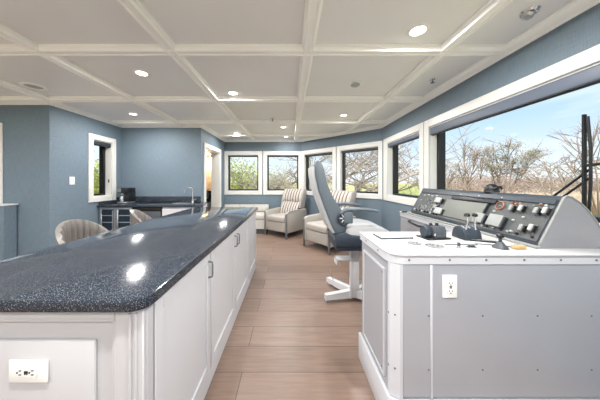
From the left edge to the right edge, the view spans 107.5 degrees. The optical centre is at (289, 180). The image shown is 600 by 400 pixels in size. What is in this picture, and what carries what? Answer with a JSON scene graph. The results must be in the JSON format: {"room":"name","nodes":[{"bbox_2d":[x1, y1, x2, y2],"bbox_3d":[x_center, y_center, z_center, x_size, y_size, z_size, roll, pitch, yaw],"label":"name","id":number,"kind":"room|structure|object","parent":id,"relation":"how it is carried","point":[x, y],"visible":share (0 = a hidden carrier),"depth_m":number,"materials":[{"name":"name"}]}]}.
{"room":"ship's wheelhouse","nodes":[
{"label":"ship's wheelhouse","id":0,"kind":"room"},
{"bbox_2d":[0,205,16,260],"bbox_3d":[-4.515,0.827,3.020,1.350,0.984,0.140,0,0,0],"label":"wall","id":1,"kind":"structure","parent":0,"point":[8,214],"depth_m":3.00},
{"bbox_2d":[0,203,18,205],"bbox_3d":[-4.508,0.325,3.018,1.365,0.019,0.175,0,0,0],"label":"trim","id":2,"kind":"structure","parent":1,"relation":"on","point":[1,204],"depth_m":3.06,"materials":[{"name":"white paint"}]},
{"bbox_2d":[0,105,63,255],"bbox_3d":[-4.400,0.096,3.210,2.000,2.449,0.200,0,0,0],"label":"wall","id":3,"kind":"structure","parent":0,"point":[33,135],"depth_m":3.11,"materials":[{"name":"paint"}]},
{"bbox_2d":[0,123,2,202],"bbox_3d":[-4.500,-0.210,3.189,0.900,1.220,0.202,0,0,0],"label":"window","id":4,"kind":"structure","parent":3,"relation":"in","point":[1,124],"depth_m":3.09,"materials":[{"name":"white paint"}]},
{"bbox_2d":[0,102,48,104],"bbox_3d":[-4.300,-1.102,3.060,1.800,0.054,0.100,0,0,0],"label":"trim","id":5,"kind":"structure","parent":3,"relation":"attached to","point":[1,103],"depth_m":3.09,"materials":[{"name":"white"}]},
{"bbox_2d":[0,79,61,103],"bbox_3d":[-3.270,-1.105,0.775,0.110,0.049,4.650,0,0,0],"label":"trim","id":6,"kind":"structure","parent":3,"relation":"attached to","point":[5,84],"depth_m":2.69,"materials":[{"name":"white"}]},
{"bbox_2d":[0,96,424,101],"bbox_3d":[-1.650,-1.106,2.990,6.900,0.049,0.110,0,0,0],"label":"trim","id":7,"kind":"structure","parent":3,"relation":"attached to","point":[2,98],"depth_m":2.95,"materials":[{"name":"white"}]},
{"bbox_2d":[64,110,121,223],"bbox_3d":[-3.500,0.096,3.880,0.200,2.449,1.140,0,0,0],"label":"wall","id":8,"kind":"structure","parent":0,"point":[77,127],"depth_m":3.57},
{"bbox_2d":[49,102,122,127],"bbox_3d":[-3.350,-1.102,3.780,0.100,0.054,1.340,0,0,0],"label":"trim","id":9,"kind":"structure","parent":8,"relation":"attached to","point":[62,106],"depth_m":3.58,"materials":[{"name":"white"}]},
{"bbox_2d":[88,133,115,202],"bbox_3d":[-3.489,-0.222,3.990,0.222,1.176,0.580,0,0,0],"label":"window","id":10,"kind":"structure","parent":8,"relation":"in","point":[107,146],"depth_m":4.14,"materials":[{"name":"white paint"}]},
{"bbox_2d":[94,140,110,146],"bbox_3d":[-3.414,-0.671,3.990,0.052,0.070,0.372,0,0,0],"label":"roller shade","id":11,"kind":"object","parent":10,"relation":"attached to","point":[103,143],"depth_m":3.98,"materials":[{"name":"grey"}]},
{"bbox_2d":[122,128,204,201],"bbox_3d":[-2.700,0.096,4.550,1.800,2.449,0.200,0,0,0],"label":"wall","id":12,"kind":"structure","parent":0,"point":[155,161],"depth_m":4.45,"materials":[{"name":"paint"}]},
{"bbox_2d":[0,23,185,126],"bbox_3d":[-2.130,-1.105,1.425,0.110,0.049,5.950,0,0,0],"label":"trim","id":13,"kind":"structure","parent":12,"relation":"attached to","point":[6,33],"depth_m":2.15,"materials":[{"name":"white"}]},
{"bbox_2d":[122,124,199,127],"bbox_3d":[-2.600,-1.102,4.400,1.600,0.054,0.100,0,0,0],"label":"trim","id":14,"kind":"structure","parent":12,"relation":"attached to","point":[124,125],"depth_m":4.41,"materials":[{"name":"white"}]},
{"bbox_2d":[136,196,200,201],"bbox_3d":[-2.595,0.364,4.439,1.586,0.109,0.018,0,0,0],"label":"backsplash","id":15,"kind":"structure","parent":12,"relation":"attached to","point":[138,198],"depth_m":4.43,"materials":[{"name":"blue stone"}]},
{"bbox_2d":[199,124,226,141],"bbox_3d":[-1.750,-1.102,5.210,0.100,0.054,1.720,0,0,0],"label":"trim","id":16,"kind":"structure","parent":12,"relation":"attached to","point":[203,126],"depth_m":4.89,"materials":[{"name":"white"}]},
{"bbox_2d":[206,152,210,189],"bbox_3d":[-2.800,0.096,5.880,1.600,2.449,2.440,0,0,0],"label":"wall","id":17,"kind":"structure","parent":0,"point":[208,163],"depth_m":7.00,"materials":[{"name":"beige"}]},
{"bbox_2d":[205,131,224,206],"bbox_3d":[-1.900,0.096,5.360,0.200,2.449,1.420,0,0,0],"label":"doorway","id":18,"kind":"structure","parent":17,"relation":"in","point":[210,139],"depth_m":5.78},
{"bbox_2d":[204,142,220,206],"bbox_3d":[-1.889,0.255,5.140,0.222,2.129,1.120,0,0,0],"label":"door frame","id":19,"kind":"structure","parent":18,"relation":"attached to","point":[215,152],"depth_m":5.59,"materials":[{"name":"white paint"}]},
{"bbox_2d":[225,142,300,208],"bbox_3d":[-0.810,0.096,6.170,2.380,2.449,0.200,0,0,0],"label":"wall","id":20,"kind":"structure","parent":0,"point":[274,201],"depth_m":6.07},
{"bbox_2d":[117,0,254,140],"bbox_3d":[-1.000,-1.105,2.225,0.110,0.049,7.550,0,0,0],"label":"trim","id":21,"kind":"structure","parent":20,"relation":"attached to","point":[134,8],"depth_m":1.79,"materials":[{"name":"white"}]},
{"bbox_2d":[225,151,261,194],"bbox_3d":[-1.294,-0.222,6.129,1.061,1.196,0.162,0,0,0],"label":"window","id":22,"kind":"structure","parent":20,"relation":"in","point":[228,154],"depth_m":6.05,"materials":[{"name":"white paint"}]},
{"bbox_2d":[228,155,257,156],"bbox_3d":[-1.294,-0.691,6.084,0.833,0.030,0.052,0,0,0],"label":"roller shade","id":23,"kind":"object","parent":22,"relation":"attached to","point":[228,155],"depth_m":6.07,"materials":[{"name":"grey"}]},
{"bbox_2d":[225,139,300,141],"bbox_3d":[-0.725,-1.102,6.020,2.150,0.054,0.100,0,0,0],"label":"trim","id":24,"kind":"structure","parent":20,"relation":"attached to","point":[227,140],"depth_m":6.00,"materials":[{"name":"white"}]},
{"bbox_2d":[263,151,300,194],"bbox_3d":[-0.199,-0.222,6.129,1.083,1.196,0.162,0,0,0],"label":"window","id":25,"kind":"structure","parent":20,"relation":"in","point":[266,154],"depth_m":6.05,"materials":[{"name":"white paint"}]},
{"bbox_2d":[267,155,297,156],"bbox_3d":[-0.199,-0.691,6.084,0.855,0.030,0.052,0,0,0],"label":"roller shade","id":26,"kind":"object","parent":25,"relation":"attached to","point":[267,155],"depth_m":6.07,"materials":[{"name":"grey"}]},
{"bbox_2d":[294,0,322,140],"bbox_3d":[0.150,-1.105,2.225,0.110,0.049,7.550,0,0,0],"label":"trim","id":27,"kind":"structure","parent":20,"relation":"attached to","point":[313,8],"depth_m":1.79,"materials":[{"name":"white"}]},
{"bbox_2d":[0,0,572,138],"bbox_3d":[-1.625,-1.190,2.600,7.550,0.120,9.000,0,0,0],"label":"ceiling","id":28,"kind":"structure","parent":0,"point":[39,21],"depth_m":2.00,"materials":[{"name":"paint"}]},
{"bbox_2d":[19,82,47,90],"bbox_3d":[-3.050,-1.123,2.620,0.230,0.013,0.230,0,0,0],"label":"ceiling speaker","id":29,"kind":"object","parent":28,"relation":"attached to","point":[24,84],"visible":1,"depth_m":2.62,"materials":[{"name":"white"}]},
{"bbox_2d":[24,84,43,88],"bbox_3d":[-3.050,-1.125,2.620,0.156,0.002,0.156,0,0,0],"label":"grille","id":30,"kind":"object","parent":29,"relation":"attached to","point":[32,86],"depth_m":2.62,"materials":[{"name":"grey plastic"}]},
{"bbox_2d":[133,69,149,76],"bbox_3d":[-1.550,-1.123,2.300,0.156,0.012,0.156,0,0,0],"label":"recessed light","id":31,"kind":"object","parent":28,"relation":"in","point":[139,72],"visible":1,"depth_m":2.28,"materials":[{"name":"beige"}]},
{"bbox_2d":[350,80,360,87],"bbox_3d":[0.750,-1.109,2.530,0.124,0.040,0.124,0,0,0],"label":"smoke detector","id":32,"kind":"object","parent":28,"relation":"attached to","point":[356,83],"visible":1,"depth_m":2.50,"materials":[{"name":"white"}]},
{"bbox_2d":[406,23,429,36],"bbox_3d":[0.960,-1.123,1.650,0.156,0.012,0.156,0,0,0],"label":"recessed light","id":33,"kind":"object","parent":28,"relation":"in","point":[417,30],"visible":1,"depth_m":1.63,"materials":[{"name":"white"}]},
{"bbox_2d":[518,5,541,20],"bbox_3d":[1.600,-1.109,1.470,0.110,0.061,0.110,0,0,0],"label":"spotlight","id":34,"kind":"object","parent":28,"relation":"attached to","point":[528,13],"visible":1,"depth_m":1.45,"materials":[{"name":"silver metal"}]},
{"bbox_2d":[204,229,374,399],"bbox_3d":[-1.625,1.380,2.200,7.550,0.120,8.200,0,0,0],"label":"floor","id":35,"kind":"structure","parent":0,"point":[284,342],"depth_m":1.89,"materials":[{"name":"brown wood"}]},
{"bbox_2d":[55,219,108,244],"bbox_3d":[-1.676,0.826,1.841,0.390,0.991,0.403,0,0,9],"label":"counter stool","id":36,"kind":"object","parent":35,"relation":"on","point":[69,230],"visible":0.3,"depth_m":1.87,"materials":[{"name":"fabric"}]},
{"bbox_2d":[0,253,212,399],"bbox_3d":[-0.839,0.882,1.089,0.721,0.876,0.661,0,0,0],"label":"base cabinet","id":37,"kind":"object","parent":35,"relation":"on","point":[160,350],"visible":0.75,"depth_m":0.79,"materials":[{"name":"white"}]},
{"bbox_2d":[9,359,48,382],"bbox_3d":[-0.905,0.658,0.759,0.134,0.078,0.012,0,0,0],"label":"electrical outlet","id":38,"kind":"object","parent":37,"relation":"attached to","point":[20,370],"visible":1,"depth_m":0.76,"materials":[{"name":"white"}]},
{"bbox_2d":[17,367,36,376],"bbox_3d":[-0.905,0.658,0.757,0.070,0.035,0.004,0,0,0],"label":"receptacle","id":39,"kind":"object","parent":38,"relation":"attached to","point":[21,371],"depth_m":0.75,"materials":[{"name":"white"}]},
{"bbox_2d":[99,207,133,230],"bbox_3d":[-3.092,0.892,4.138,0.585,0.855,0.563,0,0,0],"label":"beverage cooler","id":40,"kind":"object","parent":35,"relation":"on","point":[111,218],"visible":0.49,"depth_m":3.91,"materials":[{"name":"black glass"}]},
{"bbox_2d":[130,209,151,224],"bbox_3d":[-1.666,0.826,2.618,0.390,0.991,0.403,0,0,-20],"label":"counter stool","id":41,"kind":"object","parent":35,"relation":"on","point":[136,216],"visible":0.26,"depth_m":2.58,"materials":[{"name":"fabric"}]},
{"bbox_2d":[134,207,162,218],"bbox_3d":[-2.530,0.892,4.160,0.480,0.855,0.520,0,0,0],"label":"ice maker","id":42,"kind":"object","parent":35,"relation":"on","point":[153,212],"visible":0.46,"depth_m":3.90,"materials":[{"name":"black plastic"}]},
{"bbox_2d":[162,205,205,215],"bbox_3d":[-1.920,0.890,4.160,0.700,0.860,0.540,0,0,0],"label":"base cabinet","id":43,"kind":"object","parent":35,"relation":"on","point":[166,210],"visible":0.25,"depth_m":3.90,"materials":[{"name":"white"}]},
{"bbox_2d":[97,196,206,206],"bbox_3d":[-2.467,0.384,4.154,1.862,0.148,0.589,0,0,0],"label":"countertop","id":44,"kind":"structure","parent":43,"relation":"on","point":[141,201],"depth_m":4.30,"materials":[{"name":"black stone"}]},
{"bbox_2d":[117,187,135,203],"bbox_3d":[-3.113,0.272,4.188,0.187,0.294,0.226,0,0,6],"label":"coffee maker","id":45,"kind":"object","parent":44,"relation":"on","point":[129,196],"visible":1,"depth_m":4.13,"materials":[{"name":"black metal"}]},
{"bbox_2d":[206,200,210,206],"bbox_3d":[-2.373,0.922,6.265,0.515,0.795,1.390,0,0,0],"label":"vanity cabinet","id":46,"kind":"object","parent":35,"relation":"on","point":[208,204],"visible":0.09,"depth_m":5.78,"materials":[{"name":"white"}]},
{"bbox_2d":[206,190,210,199],"bbox_3d":[-2.360,0.393,6.290,0.400,0.260,0.419,0,0,0],"label":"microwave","id":47,"kind":"object","parent":46,"relation":"on","point":[208,192],"visible":0.22,"depth_m":6.10,"materials":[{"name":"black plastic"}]},
{"bbox_2d":[210,219,247,382],"bbox_3d":[-0.839,0.882,2.060,0.721,0.876,1.278,0,0,0],"label":"base cabinet","id":48,"kind":"object","parent":35,"relation":"on","point":[229,281],"visible":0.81,"depth_m":1.79,"materials":[{"name":"white"}]},
{"bbox_2d":[0,207,257,311],"bbox_3d":[-0.974,0.421,2.062,0.972,0.042,2.655,0,0,0],"label":"countertop","id":49,"kind":"structure","parent":48,"relation":"on","point":[129,268],"depth_m":1.04,"materials":[{"name":"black stone"}]},
{"bbox_2d":[225,204,268,233],"bbox_3d":[-1.180,0.980,5.742,1.200,0.680,0.585,0,0,0],"label":"seat","id":50,"kind":"object","parent":35,"relation":"on","point":[261,207],"visible":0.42,"depth_m":5.80,"materials":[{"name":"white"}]},
{"bbox_2d":[256,212,263,218],"bbox_3d":[-0.780,0.894,5.695,0.396,0.128,0.490,0,0,0],"label":"seat cushion","id":51,"kind":"object","parent":50,"relation":"on","point":[259,215],"depth_m":5.45,"materials":[{"name":"beige fabric"}]},
{"bbox_2d":[254,204,268,211],"bbox_3d":[-0.780,0.734,5.989,0.392,0.188,0.075,0,0,0],"label":"cushion","id":52,"kind":"object","parent":50,"relation":"on","point":[261,207],"depth_m":5.96,"materials":[{"name":"beige fabric"}]},
{"bbox_2d":[248,212,255,286],"bbox_3d":[-0.855,0.882,3.020,0.690,0.876,0.638,0,0,0],"label":"base cabinet","id":53,"kind":"object","parent":35,"relation":"on","point":[251,220],"visible":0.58,"depth_m":2.97,"materials":[{"name":"white"}]},
{"bbox_2d":[264,189,306,239],"bbox_3d":[-0.082,0.764,5.512,0.740,1.115,0.882,0,0,40],"label":"recliner armchair","id":54,"kind":"object","parent":35,"relation":"on","point":[287,218],"visible":0.98,"depth_m":5.39,"materials":[{"name":"beige fabric"}]},
{"bbox_2d":[267,213,284,222],"bbox_3d":[-0.163,0.895,5.414,0.561,0.147,0.626,0,0,40],"label":"seat cushion","id":55,"kind":"object","parent":54,"relation":"on","point":[271,217],"depth_m":5.24,"materials":[{"name":"beige fabric"}]},
{"bbox_2d":[280,200,300,212],"bbox_3d":[0.034,0.690,5.651,0.556,0.336,0.283,0,0,40],"label":"lumbar cushion","id":56,"kind":"object","parent":54,"relation":"on","point":[286,205],"depth_m":5.60,"materials":[{"name":"fabric"}]},
{"bbox_2d":[283,189,302,200],"bbox_3d":[0.107,0.364,5.739,0.599,0.294,0.244,0,0,40],"label":"cushion","id":57,"kind":"object","parent":54,"relation":"on","point":[289,194],"depth_m":5.66,"materials":[{"name":"fabric"}]},
{"bbox_2d":[303,190,356,254],"bbox_3d":[0.823,0.764,4.447,0.882,1.115,0.740,0,0,-37],"label":"recliner armchair","id":58,"kind":"object","parent":35,"relation":"on","point":[314,227],"visible":0.48,"depth_m":4.36,"materials":[{"name":"beige fabric"}]},
{"bbox_2d":[306,220,326,233],"bbox_3d":[0.721,0.895,4.371,0.626,0.147,0.561,0,0,-37],"label":"seat cushion","id":59,"kind":"object","parent":58,"relation":"on","point":[313,226],"depth_m":4.23,"materials":[{"name":"beige fabric"}]},
{"bbox_2d":[330,191,350,206],"bbox_3d":[1.059,0.364,4.624,0.244,0.294,0.599,0,0,-37],"label":"cushion","id":60,"kind":"object","parent":58,"relation":"on","point":[339,196],"depth_m":4.50,"materials":[{"name":"fabric"}]},
{"bbox_2d":[308,161,388,302],"bbox_3d":[0.634,0.556,2.499,0.833,1.528,0.691,0,0,0],"label":"chair","id":61,"kind":"object","parent":35,"relation":"on","point":[343,230],"visible":0.91,"depth_m":2.22,"materials":[{"name":"blue leather"}]},
{"bbox_2d":[345,218,388,235],"bbox_3d":[0.805,0.535,2.440,0.490,0.169,0.450,0,0,0],"label":"seat cushion","id":62,"kind":"object","parent":61,"relation":"on","point":[358,225],"depth_m":2.22,"materials":[{"name":"white leather"}]},
{"bbox_2d":[359,211,599,399],"bbox_3d":[1.188,0.850,1.938,1.347,0.940,1.625,0,0,0],"label":"console","id":63,"kind":"object","parent":35,"relation":"on","point":[521,324],"visible":0.97,"depth_m":1.14,"materials":[{"name":"grey laminate"}]},
{"bbox_2d":[373,233,412,238],"bbox_3d":[0.700,0.375,1.500,0.220,0.008,0.120,0,0,-3],"label":"tablet","id":64,"kind":"object","parent":63,"relation":"on","point":[383,235],"visible":1,"depth_m":1.47,"materials":[{"name":"grey plastic"}]},
{"bbox_2d":[416,222,450,239],"bbox_3d":[0.958,0.332,1.472,0.165,0.104,0.112,0,0,-9],"label":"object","id":65,"kind":"object","parent":63,"relation":"on","point":[428,232],"visible":1,"depth_m":1.44,"materials":[{"name":"black plastic"}]},
{"bbox_2d":[425,243,443,248],"bbox_3d":[0.840,0.376,1.280,0.092,0.007,0.092,0,0,0],"label":"deck plate","id":66,"kind":"object","parent":63,"relation":"on","point":[432,245],"visible":1,"depth_m":1.28,"materials":[{"name":"silver metal"}]},
{"bbox_2d":[442,275,456,297],"bbox_3d":[0.826,0.545,1.135,0.075,0.117,0.012,0,0,0],"label":"electrical outlet","id":67,"kind":"object","parent":63,"relation":"attached to","point":[449,282],"visible":1,"depth_m":1.13,"materials":[{"name":"white"}]},
{"bbox_2d":[447,280,453,293],"bbox_3d":[0.826,0.545,1.133,0.035,0.070,0.004,0,0,0],"label":"receptacle","id":68,"kind":"object","parent":67,"relation":"attached to","point":[450,283],"depth_m":1.13,"materials":[{"name":"white"}]},
{"bbox_2d":[441,242,477,244],"bbox_3d":[1.020,0.377,1.328,0.184,0.004,0.044,0,0,3],"label":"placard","id":69,"kind":"object","parent":63,"relation":"on","point":[445,243],"visible":0.98,"depth_m":1.32,"materials":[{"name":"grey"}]},
{"bbox_2d":[452,213,481,239],"bbox_3d":[1.170,0.293,1.460,0.110,0.171,0.119,0,0,0],"label":"lever","id":70,"kind":"object","parent":63,"relation":"on","point":[465,232],"visible":0.99,"depth_m":1.42,"materials":[{"name":"grey plastic"}]},
{"bbox_2d":[470,239,496,242],"bbox_3d":[1.215,0.375,1.385,0.140,0.008,0.040,0,0,24],"label":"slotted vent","id":71,"kind":"object","parent":63,"relation":"on","point":[479,240],"visible":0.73,"depth_m":1.38,"materials":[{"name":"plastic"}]},
{"bbox_2d":[470,241,510,246],"bbox_3d":[1.199,0.377,1.318,0.184,0.004,0.044,0,0,20],"label":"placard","id":72,"kind":"object","parent":63,"relation":"on","point":[483,243],"visible":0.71,"depth_m":1.32,"materials":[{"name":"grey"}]},
{"bbox_2d":[492,233,508,249],"bbox_3d":[1.190,0.338,1.245,0.072,0.083,0.072,0,0,0],"label":"joystick","id":73,"kind":"object","parent":63,"relation":"on","point":[499,244],"visible":1,"depth_m":1.23,"materials":[{"name":"grey plastic"}]},
{"bbox_2d":[402,188,599,248],"bbox_3d":[1.597,0.230,1.950,0.485,0.299,1.440,0,0,0],"label":"instrument dash","id":74,"kind":"object","parent":63,"relation":"on","point":[530,220],"visible":1,"depth_m":1.41,"materials":[{"name":"grey plastic"}]},
{"bbox_2d":[451,196,497,203],"bbox_3d":[1.521,0.154,1.840,0.027,0.032,0.460,0,0,2],"label":"hood","id":75,"kind":"object","parent":74,"relation":"attached to","point":[459,199],"depth_m":1.80,"materials":[{"name":"black"}]},
{"bbox_2d":[483,184,502,191],"bbox_3d":[1.600,0.055,1.736,0.100,0.064,0.118,0,0,0],"label":"compass","id":76,"kind":"object","parent":74,"relation":"on","point":[490,187],"visible":0.99,"depth_m":1.71,"materials":[{"name":"black plastic"}]},
{"bbox_2d":[508,204,516,212],"bbox_3d":[1.492,0.184,1.478,0.044,0.052,0.037,0,0,0],"label":"switch","id":77,"kind":"object","parent":74,"relation":"attached to","point":[512,208],"depth_m":1.47,"materials":[{"name":"black"}]},
{"bbox_2d":[517,205,526,212],"bbox_3d":[1.493,0.178,1.417,0.044,0.052,0.037,0,0,0],"label":"switch","id":78,"kind":"object","parent":74,"relation":"attached to","point":[521,208],"depth_m":1.41,"materials":[{"name":"black"}]},
{"bbox_2d":[517,224,527,232],"bbox_3d":[1.431,0.292,1.357,0.044,0.052,0.037,0,0,0],"label":"switch","id":79,"kind":"object","parent":74,"relation":"attached to","point":[522,228],"depth_m":1.35,"materials":[{"name":"black"}]},
{"bbox_2d":[527,224,537,232],"bbox_3d":[1.435,0.281,1.305,0.044,0.052,0.037,0,0,0],"label":"switch","id":80,"kind":"object","parent":74,"relation":"attached to","point":[531,228],"depth_m":1.30,"materials":[{"name":"black"}]},
{"bbox_2d":[532,207,541,215],"bbox_3d":[1.488,0.183,1.324,0.044,0.052,0.037,0,0,0],"label":"switch","id":81,"kind":"object","parent":74,"relation":"attached to","point":[536,211],"depth_m":1.32,"materials":[{"name":"black"}]},
{"bbox_2d":[541,207,552,215],"bbox_3d":[1.489,0.176,1.279,0.044,0.052,0.037,0,0,0],"label":"switch","id":82,"kind":"object","parent":74,"relation":"attached to","point":[545,211],"depth_m":1.27,"materials":[{"name":"black"}]},
{"bbox_2d":[511,244,525,248],"bbox_3d":[1.280,0.366,1.232,0.064,0.026,0.028,0,0,0],"label":"switch panel","id":83,"kind":"object","parent":63,"relation":"on","point":[515,246],"visible":1,"depth_m":1.22,"materials":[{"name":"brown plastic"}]},
{"bbox_2d":[301,128,381,226],"bbox_3d":[1.161,0.096,5.350,0.200,2.449,2.220,0,0,-45],"label":"wall","id":84,"kind":"structure","parent":0,"point":[311,206],"depth_m":4.91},
{"bbox_2d":[217,134,331,135],"bbox_3d":[-0.375,-1.106,5.300,2.750,0.049,0.110,0,0,0],"label":"trim","id":85,"kind":"structure","parent":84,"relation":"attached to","point":[218,134],"depth_m":5.26,"materials":[{"name":"white"}]},
{"bbox_2d":[301,147,335,194],"bbox_3d":[0.759,-0.222,5.706,0.172,1.196,1.120,0,0,-45],"label":"window","id":86,"kind":"structure","parent":84,"relation":"in","point":[305,155],"depth_m":5.81,"materials":[{"name":"white paint"}]},
{"bbox_2d":[305,152,331,156],"bbox_3d":[0.724,-0.681,5.671,0.052,0.050,0.892,0,0,-45],"label":"roller shade","id":87,"kind":"object","parent":86,"relation":"attached to","point":[311,154],"depth_m":5.66,"materials":[{"name":"grey"}]},
{"bbox_2d":[337,141,381,198],"bbox_3d":[1.555,-0.222,4.900,0.172,1.196,1.105,0,0,-45],"label":"window","id":88,"kind":"structure","parent":84,"relation":"in","point":[341,150],"depth_m":4.84,"materials":[{"name":"white paint"}]},
{"bbox_2d":[341,147,377,152],"bbox_3d":[1.520,-0.681,4.865,0.052,0.050,0.877,0,0,-45],"label":"roller shade","id":89,"kind":"object","parent":88,"relation":"attached to","point":[356,149],"depth_m":4.86,"materials":[{"name":"grey"}]},
{"bbox_2d":[345,0,512,132],"bbox_3d":[1.300,-1.105,1.725,0.110,0.049,6.550,0,0,0],"label":"trim","id":90,"kind":"structure","parent":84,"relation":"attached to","point":[491,8],"depth_m":1.77,"materials":[{"name":"white"}]},
{"bbox_2d":[378,0,599,127],"bbox_3d":[1.820,-1.102,1.465,0.100,0.054,6.130,0,0,0],"label":"trim","id":91,"kind":"structure","parent":84,"relation":"attached to","point":[574,8],"depth_m":1.77,"materials":[{"name":"white"}]},
{"bbox_2d":[382,3,599,231],"bbox_3d":[1.970,0.096,1.495,0.200,2.449,6.190,0,0,0],"label":"wall","id":92,"kind":"structure","parent":0,"point":[581,33],"depth_m":1.92,"materials":[{"name":"paint"}]},
{"bbox_2d":[112,120,386,123],"bbox_3d":[-0.750,-1.106,4.130,5.100,0.049,0.110,0,0,0],"label":"trim","id":93,"kind":"structure","parent":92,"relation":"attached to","point":[113,121],"depth_m":4.09,"materials":[{"name":"white"}]},
{"bbox_2d":[0,44,507,55],"bbox_3d":[-1.650,-1.106,1.870,6.900,0.049,0.110,0,0,0],"label":"trim","id":94,"kind":"structure","parent":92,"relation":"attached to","point":[5,49],"depth_m":1.83,"materials":[{"name":"white"}]},
{"bbox_2d":[300,125,380,141],"bbox_3d":[1.054,-1.102,5.245,0.100,0.054,2.220,0,0,-45],"label":"trim","id":95,"kind":"structure","parent":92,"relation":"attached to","point":[376,126],"depth_m":5.07,"materials":[{"name":"white"}]},
{"bbox_2d":[383,122,423,205],"bbox_3d":[1.949,-0.222,3.708,0.202,1.196,1.305,0,0,0],"label":"window","id":96,"kind":"structure","parent":92,"relation":"in","point":[390,149],"depth_m":3.95,"materials":[{"name":"white paint"}]},
{"bbox_2d":[388,132,418,146],"bbox_3d":[1.884,-0.673,3.675,0.052,0.065,1.022,0,0,0],"label":"roller shade","id":97,"kind":"object","parent":96,"relation":"attached to","point":[414,135],"depth_m":3.59,"materials":[{"name":"grey"}]},
{"bbox_2d":[424,44,599,223],"bbox_3d":[1.949,-0.222,1.643,0.202,1.196,2.785,0,0,0],"label":"window","id":98,"kind":"structure","parent":92,"relation":"in","point":[434,135],"depth_m":1.87,"materials":[{"name":"white paint"}]},
{"bbox_2d":[430,64,599,134],"bbox_3d":[1.884,-0.658,1.645,0.052,0.095,2.562,0,0,0],"label":"roller shade","id":99,"kind":"object","parent":98,"relation":"attached to","point":[588,76],"depth_m":1.71,"materials":[{"name":"blue"}]},
{"bbox_2d":[552,114,599,211],"bbox_3d":[2.115,-0.040,1.625,0.110,0.880,0.680,0,0,0],"label":"windshield wiper","id":100,"kind":"object","parent":92,"relation":"attached to","point":[586,126],"visible":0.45,"depth_m":1.58,"materials":[{"name":"metal"}]},
{"label":"outside","id":101,"kind":"structure","parent":0,"visible":0},
{"bbox_2d":[230,183,596,200],"bbox_3d":[50.000,4.020,170.000,400.000,0.200,460.000,0,0,0],"label":"ground","id":102,"kind":"structure","parent":101,"point":[351,187],"depth_m":132.68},
{"bbox_2d":[94,159,98,193],"bbox_3d":[-12.040,0.458,13.922,6.356,6.976,8.835,0,0,21],"label":"leafy tree","id":103,"kind":"object","parent":102,"relation":"on","point":[96,171],"visible":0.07,"depth_m":13.27,"materials":[{"name":"green plant"}]},
{"bbox_2d":[230,158,282,188],"bbox_3d":[-2.990,0.963,13.200,4.670,5.950,8.632,0,0,-21],"label":"leafy tree","id":104,"kind":"object","parent":102,"relation":"on","point":[234,174],"visible":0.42,"depth_m":11.88,"materials":[{"name":"green plant"}]},
{"bbox_2d":[247,162,296,188],"bbox_3d":[0.043,1.240,15.626,6.247,5.406,5.270,0,0,-45],"label":"leafy tree","id":105,"kind":"object","parent":102,"relation":"on","point":[286,162],"visible":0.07,"depth_m":14.69,"materials":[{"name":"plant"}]},
{"bbox_2d":[240,155,331,188],"bbox_3d":[0.011,0.638,12.441,5.842,6.639,5.684,0,0,0],"label":"bare tree","id":106,"kind":"object","parent":102,"relation":"on","point":[324,157],"visible":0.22,"depth_m":11.95,"materials":[{"name":"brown plant"}]},
{"bbox_2d":[230,152,399,188],"bbox_3d":[1.430,0.840,11.402,8.286,6.249,6.973,0,0,18],"label":"bare tree","id":107,"kind":"object","parent":102,"relation":"on","point":[289,170],"visible":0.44,"depth_m":10.71,"materials":[{"name":"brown plant"}]},
{"bbox_2d":[316,144,418,191],"bbox_3d":[5.273,0.534,14.117,8.026,6.838,5.814,0,0,42],"label":"bare tree","id":108,"kind":"object","parent":102,"relation":"on","point":[409,166],"visible":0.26,"depth_m":13.71,"materials":[{"name":"brown plant"}]},
{"bbox_2d":[274,123,486,195],"bbox_3d":[3.717,0.420,11.933,10.878,7.011,6.063,0,0,0],"label":"bare tree","id":109,"kind":"object","parent":102,"relation":"on","point":[358,186],"visible":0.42,"depth_m":10.87,"materials":[{"name":"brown plant"}]},
{"bbox_2d":[398,183,418,194],"bbox_3d":[14.061,1.913,27.804,7.726,4.375,32.126,0,0,30],"label":"grass","id":110,"kind":"structure","parent":102,"relation":"on","point":[400,186],"depth_m":20.57,"materials":[{"name":"green plant"}]},
{"bbox_2d":[446,160,465,189],"bbox_3d":[9.960,1.211,14.050,2.253,5.428,2.088,0,0,-34],"label":"bare tree","id":111,"kind":"object","parent":102,"relation":"on","point":[452,174],"visible":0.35,"depth_m":14.09,"materials":[{"name":"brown plant"}]},
{"bbox_2d":[446,138,494,190],"bbox_3d":[11.301,0.586,14.036,4.010,6.677,2.082,0,0,-15],"label":"bare tree","id":112,"kind":"object","parent":102,"relation":"on","point":[475,156],"visible":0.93,"depth_m":14.01,"materials":[{"name":"brown plant"}]},
{"bbox_2d":[462,135,555,192],"bbox_3d":[15.723,0.315,15.831,5.998,7.226,3.412,0,0,0],"label":"leafy tree","id":113,"kind":"object","parent":102,"relation":"on","point":[531,153],"visible":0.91,"depth_m":15.43,"materials":[{"name":"brown plant"}]},
{"bbox_2d":[446,172,599,195],"bbox_3d":[96.418,0.614,77.335,115.679,7.824,46.987,0,0,0],"label":"woods","id":114,"kind":"object","parent":102,"relation":"on","point":[460,185],"visible":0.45,"depth_m":67.10,"materials":[{"name":"brown plant"}]},
{"bbox_2d":[457,187,599,212],"bbox_3d":[36.226,2.301,26.814,47.952,3.656,16.816,0,0,-10],"label":"dry brush","id":115,"kind":"object","parent":102,"relation":"on","point":[579,198],"visible":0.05,"depth_m":27.09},
{"bbox_2d":[507,154,593,195],"bbox_3d":[17.437,0.972,14.939,4.125,5.910,3.122,0,0,-9],"label":"bare tree","id":116,"kind":"object","parent":102,"relation":"on","point":[544,164],"visible":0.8,"depth_m":14.65,"materials":[{"name":"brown plant"}]},
{"bbox_2d":[539,116,599,215],"bbox_3d":[14.509,0.416,10.136,5.709,7.020,2.636,0,0,0],"label":"bare tree","id":117,"kind":"object","parent":102,"relation":"on","point":[595,210],"visible":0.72,"depth_m":10.12,"materials":[{"name":"brown plant"}]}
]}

